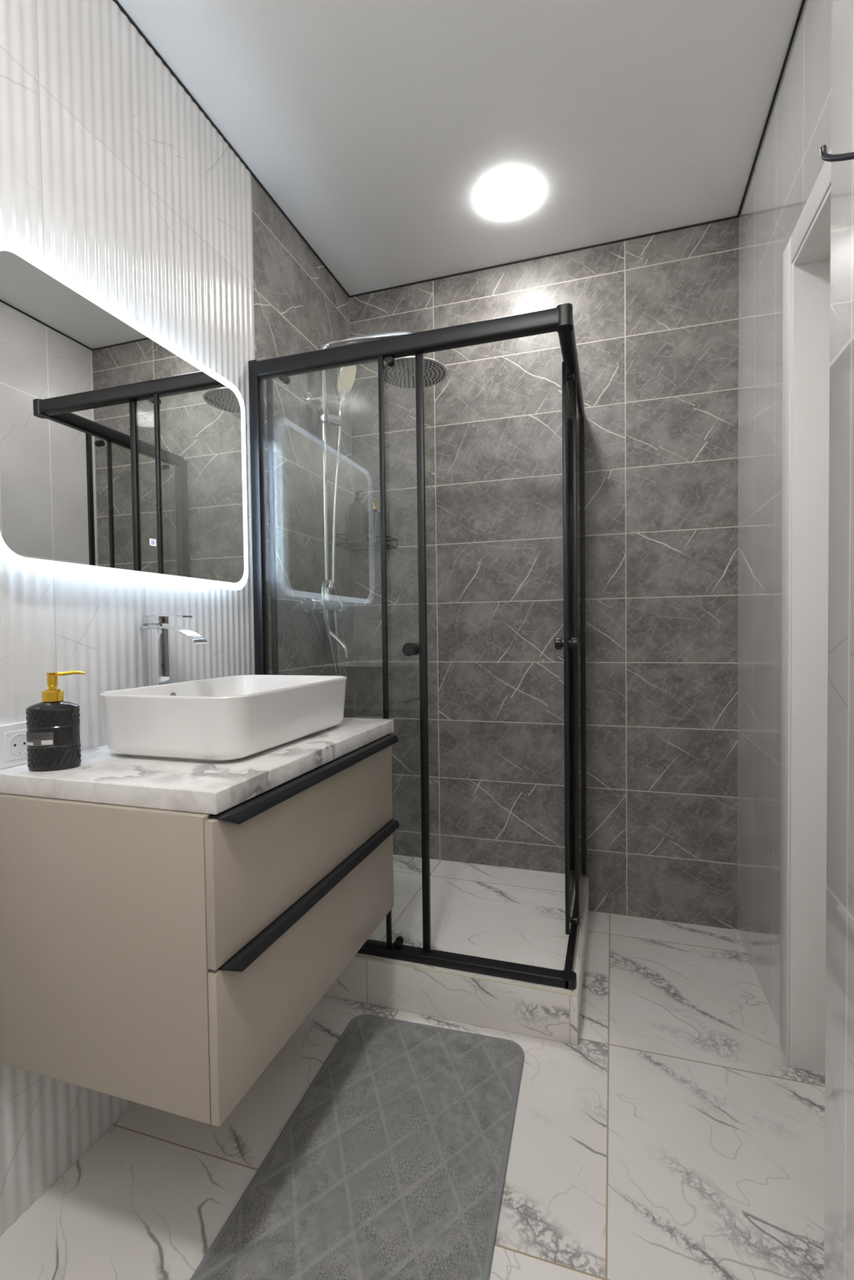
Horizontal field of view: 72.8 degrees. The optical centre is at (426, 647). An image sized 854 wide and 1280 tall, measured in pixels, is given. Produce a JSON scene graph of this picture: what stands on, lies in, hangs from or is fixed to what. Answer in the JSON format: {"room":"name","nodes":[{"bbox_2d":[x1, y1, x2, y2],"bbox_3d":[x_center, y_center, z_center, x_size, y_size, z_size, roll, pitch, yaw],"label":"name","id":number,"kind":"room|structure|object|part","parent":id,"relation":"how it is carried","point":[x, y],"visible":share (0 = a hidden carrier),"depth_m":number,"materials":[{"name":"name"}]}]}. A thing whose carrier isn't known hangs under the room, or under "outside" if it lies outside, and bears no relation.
{"room":"bathroom","nodes":[
{"label":"bathroom","id":0,"kind":"room"},
{"bbox_2d":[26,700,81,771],"bbox_3d":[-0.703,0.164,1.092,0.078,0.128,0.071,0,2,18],"label":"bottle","id":1,"kind":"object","parent":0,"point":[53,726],"depth_m":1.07,"materials":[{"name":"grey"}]},
{"bbox_2d":[0,0,355,1236],"bbox_3d":[-0.780,-0.205,1.347,0.102,2.616,2.860,0,2,18],"label":"wall","id":2,"kind":"structure","parent":0,"point":[112,175],"depth_m":1.42,"materials":[{"name":"white stone"}]},
{"bbox_2d":[0,721,27,768],"bbox_3d":[-0.792,0.187,1.120,0.014,0.080,0.082,0,2,18],"label":"wall socket","id":3,"kind":"object","parent":2,"relation":"attached to","point":[13,739],"visible":0.85,"depth_m":1.11,"materials":[{"name":"white plastic"}]},
{"bbox_2d":[8,733,27,755],"bbox_3d":[-0.786,0.187,1.118,0.001,0.041,0.041,0,2,18],"label":"electrical outlet","id":4,"kind":"object","parent":3,"relation":"on","point":[18,745],"depth_m":1.11,"materials":[{"name":"white plastic"}]},
{"bbox_2d":[0,235,248,590],"bbox_3d":[-0.688,-0.465,1.407,0.037,0.609,0.779,0,2,18],"label":"wall mirror","id":5,"kind":"object","parent":2,"relation":"attached to","point":[122,453],"visible":1,"depth_m":1.28,"materials":[{"name":"white mirror"}]},
{"bbox_2d":[0,733,399,1126],"bbox_3d":[-0.445,0.500,1.345,0.526,0.492,0.767,0,2,18],"label":"vanity cabinet","id":6,"kind":"object","parent":2,"relation":"attached to","point":[161,959],"visible":0.91,"depth_m":0.99,"materials":[{"name":"beige paint"}]},
{"bbox_3d":[-0.577,0.511,0.993,0.488,0.492,0.016,0,2,18],"label":"panel","id":7,"kind":"part","parent":6,"relation":"part of","materials":[{"name":"beige paint"}]},
{"bbox_2d":[0,717,393,814],"bbox_3d":[-0.454,0.235,1.359,0.505,0.036,0.780,0,2,18],"label":"countertop","id":8,"kind":"structure","parent":6,"relation":"on","point":[103,775],"depth_m":1.04,"materials":[{"name":"stone"}]},
{"bbox_2d":[26,671,85,771],"bbox_3d":[-0.701,0.136,1.091,0.084,0.183,0.071,0,2,18],"label":"soap dispenser","id":9,"kind":"object","parent":8,"relation":"on","point":[53,723],"visible":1,"depth_m":1.07,"materials":[{"name":"black glass"}]},
{"bbox_2d":[139,613,208,686],"bbox_3d":[-0.616,0.068,1.415,0.164,0.299,0.045,0,2,18],"label":"faucet","id":10,"kind":"object","parent":8,"relation":"on","point":[155,636],"visible":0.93,"depth_m":1.41,"materials":[{"name":"silver metal"}]},
{"bbox_3d":[-0.635,-0.077,1.416,0.120,0.009,0.033,0,2,18],"label":"lever","id":11,"kind":"part","parent":10,"relation":"part of","materials":[{"name":"silver metal"}]},
{"bbox_3d":[-0.617,-0.031,1.412,0.164,0.044,0.045,0,2,18],"label":"spout","id":12,"kind":"part","parent":10,"relation":"part of","materials":[{"name":"silver metal"}]},
{"bbox_2d":[98,675,346,761],"bbox_3d":[-0.443,0.151,1.371,0.350,0.132,0.522,0,2,18],"label":"washbasin","id":13,"kind":"object","parent":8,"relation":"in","point":[230,717],"visible":1,"depth_m":1.16,"materials":[{"name":"white ceramic"}]},
{"bbox_3d":[-0.222,0.377,1.270,0.016,0.235,0.766,0,2,18],"label":"drawer","id":14,"kind":"part","parent":6,"relation":"part of","materials":[{"name":"beige paint"}]},
{"bbox_3d":[-0.219,0.623,1.276,0.016,0.244,0.766,0,2,18],"label":"drawer","id":15,"kind":"part","parent":6,"relation":"part of","materials":[{"name":"beige paint"}]},
{"bbox_3d":[-0.213,0.265,1.270,0.036,0.019,0.755,0,2,18],"label":"handle","id":16,"kind":"part","parent":6,"relation":"part of","materials":[{"name":"black metal"}]},
{"bbox_3d":[-0.210,0.506,1.276,0.036,0.019,0.755,0,2,18],"label":"handle","id":17,"kind":"part","parent":6,"relation":"part of","materials":[{"name":"black metal"}]},
{"bbox_2d":[300,330,447,675],"bbox_3d":[-0.187,-0.422,2.156,0.552,1.485,0.280,0,2,18],"label":"shower column","id":18,"kind":"structure","parent":2,"relation":"attached to","point":[402,375],"depth_m":2.19,"materials":[{"name":"silver metal"}]},
{"bbox_3d":[-0.419,-0.158,2.118,0.048,0.048,0.047,0,2,18],"label":"control knob","id":19,"kind":"part","parent":18,"relation":"part of","materials":[{"name":"silver metal"}]},
{"bbox_3d":[-0.347,-0.059,2.216,0.094,0.197,0.021,-1,2,2],"label":"spout","id":20,"kind":"part","parent":18,"relation":"part of","materials":[{"name":"silver metal"}]},
{"bbox_3d":[-0.352,-0.165,2.326,0.048,0.048,0.047,0,2,18],"label":"control knob","id":21,"kind":"part","parent":18,"relation":"part of","materials":[{"name":"silver metal"}]},
{"bbox_2d":[334,364,356,426],"bbox_3d":[-0.317,-0.992,2.261,0.085,0.269,0.089,0,2,18],"label":"shower","id":22,"kind":"object","parent":18,"relation":"on","point":[345,375],"visible":0.86,"depth_m":2.24,"materials":[{"name":"silver metal"}]},
{"bbox_3d":[-0.329,-0.928,2.243,0.028,0.141,0.046,1,2,40],"label":"handle","id":23,"kind":"part","parent":22,"relation":"part of","materials":[{"name":"silver metal"}]},
{"bbox_3d":[-0.311,-1.051,2.257,0.068,0.132,0.079,0,2,18],"label":"spray plate","id":24,"kind":"part","parent":22,"relation":"part of","materials":[{"name":"beige"}]},
{"bbox_2d":[112,0,804,297],"bbox_3d":[-0.030,-1.511,1.013,1.544,0.006,2.760,0,2,18],"label":"trim","id":25,"kind":"structure","parent":2,"relation":"attached to","point":[116,2],"depth_m":1.97,"materials":[{"name":"black metal"}]},
{"bbox_2d":[0,911,825,1279],"bbox_3d":[0.449,1.149,0.943,2.720,0.100,2.960,0,2,18],"label":"floor","id":26,"kind":"structure","parent":0,"point":[677,1139],"depth_m":1.26,"materials":[{"name":"white tile"}]},
{"bbox_2d":[190,1014,524,1279],"bbox_3d":[-0.081,1.091,1.258,0.525,0.012,0.816,0,2,18],"label":"bath mat","id":27,"kind":"object","parent":26,"relation":"on","point":[391,1164],"visible":1,"depth_m":1.21,"materials":[{"name":"grey fabric"}]},
{"bbox_2d":[324,854,588,1045],"bbox_3d":[0.048,1.002,2.101,1.010,0.140,0.791,0,2,18],"label":"shower tray","id":28,"kind":"object","parent":26,"relation":"on","point":[496,913],"visible":0.67,"depth_m":1.81,"materials":[{"name":"white stone"}]},
{"bbox_2d":[248,302,586,990],"bbox_3d":[0.035,0.002,2.081,1.004,1.861,0.774,0,2,18],"label":"shower enclosure","id":29,"kind":"object","parent":28,"relation":"on","point":[559,319],"visible":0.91,"depth_m":1.78,"materials":[{"name":"black metal"}]},
{"bbox_3d":[-0.537,0.004,1.885,0.033,1.839,0.037,0,2,18],"label":"wall post","id":30,"kind":"part","parent":29,"relation":"part of","materials":[{"name":"black metal"}]},
{"bbox_3d":[-0.084,-0.888,1.712,0.959,0.050,0.040,0,2,18],"label":"rail","id":31,"kind":"part","parent":29,"relation":"part of","materials":[{"name":"black metal"}]},
{"bbox_3d":[-0.045,0.005,1.737,0.039,0.039,0.069,0,2,18],"label":"knob","id":32,"kind":"part","parent":29,"relation":"part of","materials":[{"name":"black plastic"}]},
{"bbox_3d":[-0.072,0.930,1.765,0.983,0.026,0.044,0,2,18],"label":"rail","id":33,"kind":"part","parent":29,"relation":"part of","materials":[{"name":"black metal"}]},
{"bbox_3d":[0.433,-0.013,1.799,0.069,0.039,0.039,0,2,18],"label":"knob","id":34,"kind":"part","parent":29,"relation":"part of","materials":[{"name":"black plastic"}]},
{"bbox_3d":[0.502,0.005,2.014,0.006,1.743,0.504,0,2,18],"label":"sliding door","id":35,"kind":"part","parent":29,"relation":"part of","materials":[{"name":"clear glass"}]},
{"bbox_3d":[0.481,-0.901,1.909,0.040,0.050,0.726,0,2,18],"label":"rail","id":36,"kind":"part","parent":29,"relation":"part of","materials":[{"name":"black metal"}]},
{"bbox_3d":[0.505,0.919,1.972,0.022,0.022,0.750,0,2,18],"label":"rail","id":37,"kind":"part","parent":29,"relation":"part of","materials":[{"name":"black metal"}]},
{"bbox_3d":[0.546,0.011,2.078,0.006,1.787,0.408,0,2,18],"label":"fixed pane","id":38,"kind":"part","parent":29,"relation":"part of","materials":[{"name":"clear glass"}]},
{"bbox_3d":[0.605,-0.013,2.288,0.039,1.825,0.033,0,2,18],"label":"wall post","id":39,"kind":"part","parent":29,"relation":"part of","materials":[{"name":"black metal"}]},
{"bbox_2d":[117,0,802,295],"bbox_3d":[0.415,-1.566,0.869,2.720,0.100,2.960,0,2,18],"label":"ceiling","id":40,"kind":"structure","parent":0,"point":[380,129],"depth_m":1.65,"materials":[{"name":"white paint"}]},
{"bbox_2d":[482,175,535,216],"bbox_3d":[0.279,-1.539,1.978,0.181,0.012,0.181,0,2,18],"label":"recessed light","id":41,"kind":"object","parent":40,"relation":"in","point":[508,195],"visible":1,"depth_m":1.97,"materials":[{"name":"white plastic"}]},
{"bbox_2d":[349,217,738,930],"bbox_3d":[0.489,-0.250,2.389,1.684,2.616,0.100,0,2,18],"label":"wall","id":42,"kind":"structure","parent":0,"point":[655,317],"depth_m":2.31,"materials":[{"name":"grey tile"}]},
{"bbox_2d":[331,533,397,551],"bbox_3d":[-0.261,-0.448,2.454,0.212,0.042,0.215,0,2,18],"label":"corner shelf","id":43,"kind":"object","parent":42,"relation":"attached to","point":[361,534],"visible":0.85,"depth_m":2.44,"materials":[{"name":"black metal"}]},
{"bbox_2d":[347,490,367,548],"bbox_3d":[-0.301,-0.555,2.517,0.080,0.242,0.062,0,2,18],"label":"shampoo bottle","id":44,"kind":"object","parent":43,"relation":"on","point":[357,510],"visible":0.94,"depth_m":2.49,"materials":[{"name":"grey plastic"}]},
{"bbox_2d":[365,501,380,546],"bbox_3d":[-0.225,-0.528,2.477,0.066,0.186,0.055,0,2,18],"label":"soap bottle","id":45,"kind":"object","parent":43,"relation":"on","point":[373,517],"visible":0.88,"depth_m":2.45,"materials":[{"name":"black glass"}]},
{"bbox_2d":[737,0,831,1031],"bbox_3d":[0.788,-0.210,0.792,0.140,2.616,2.760,0,2,18],"label":"wall","id":46,"kind":"structure","parent":0,"point":[788,163],"depth_m":1.73,"materials":[{"name":"white stone"}]},
{"bbox_2d":[779,148,831,1073],"bbox_3d":[0.893,0.036,1.148,0.149,2.103,0.768,0,2,18],"label":"door frame","id":47,"kind":"structure","parent":46,"relation":"in","point":[806,253],"depth_m":1.45,"materials":[{"name":"white wood"}]},
{"bbox_2d":[823,0,853,1279],"bbox_3d":[0.438,-0.188,0.165,0.144,2.616,1.351,0,2,18],"label":"wall pier","id":48,"kind":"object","parent":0,"point":[838,1209],"depth_m":0.78,"materials":[{"name":"white stone"}]},
{"bbox_2d":[819,144,853,161],"bbox_3d":[0.503,-0.583,0.673,0.021,0.086,0.116,-1,2,-7],"label":"robe hook","id":49,"kind":"object","parent":48,"relation":"attached to","point":[824,156],"visible":1,"depth_m":0.70,"materials":[{"name":"black metal"}]}
]}

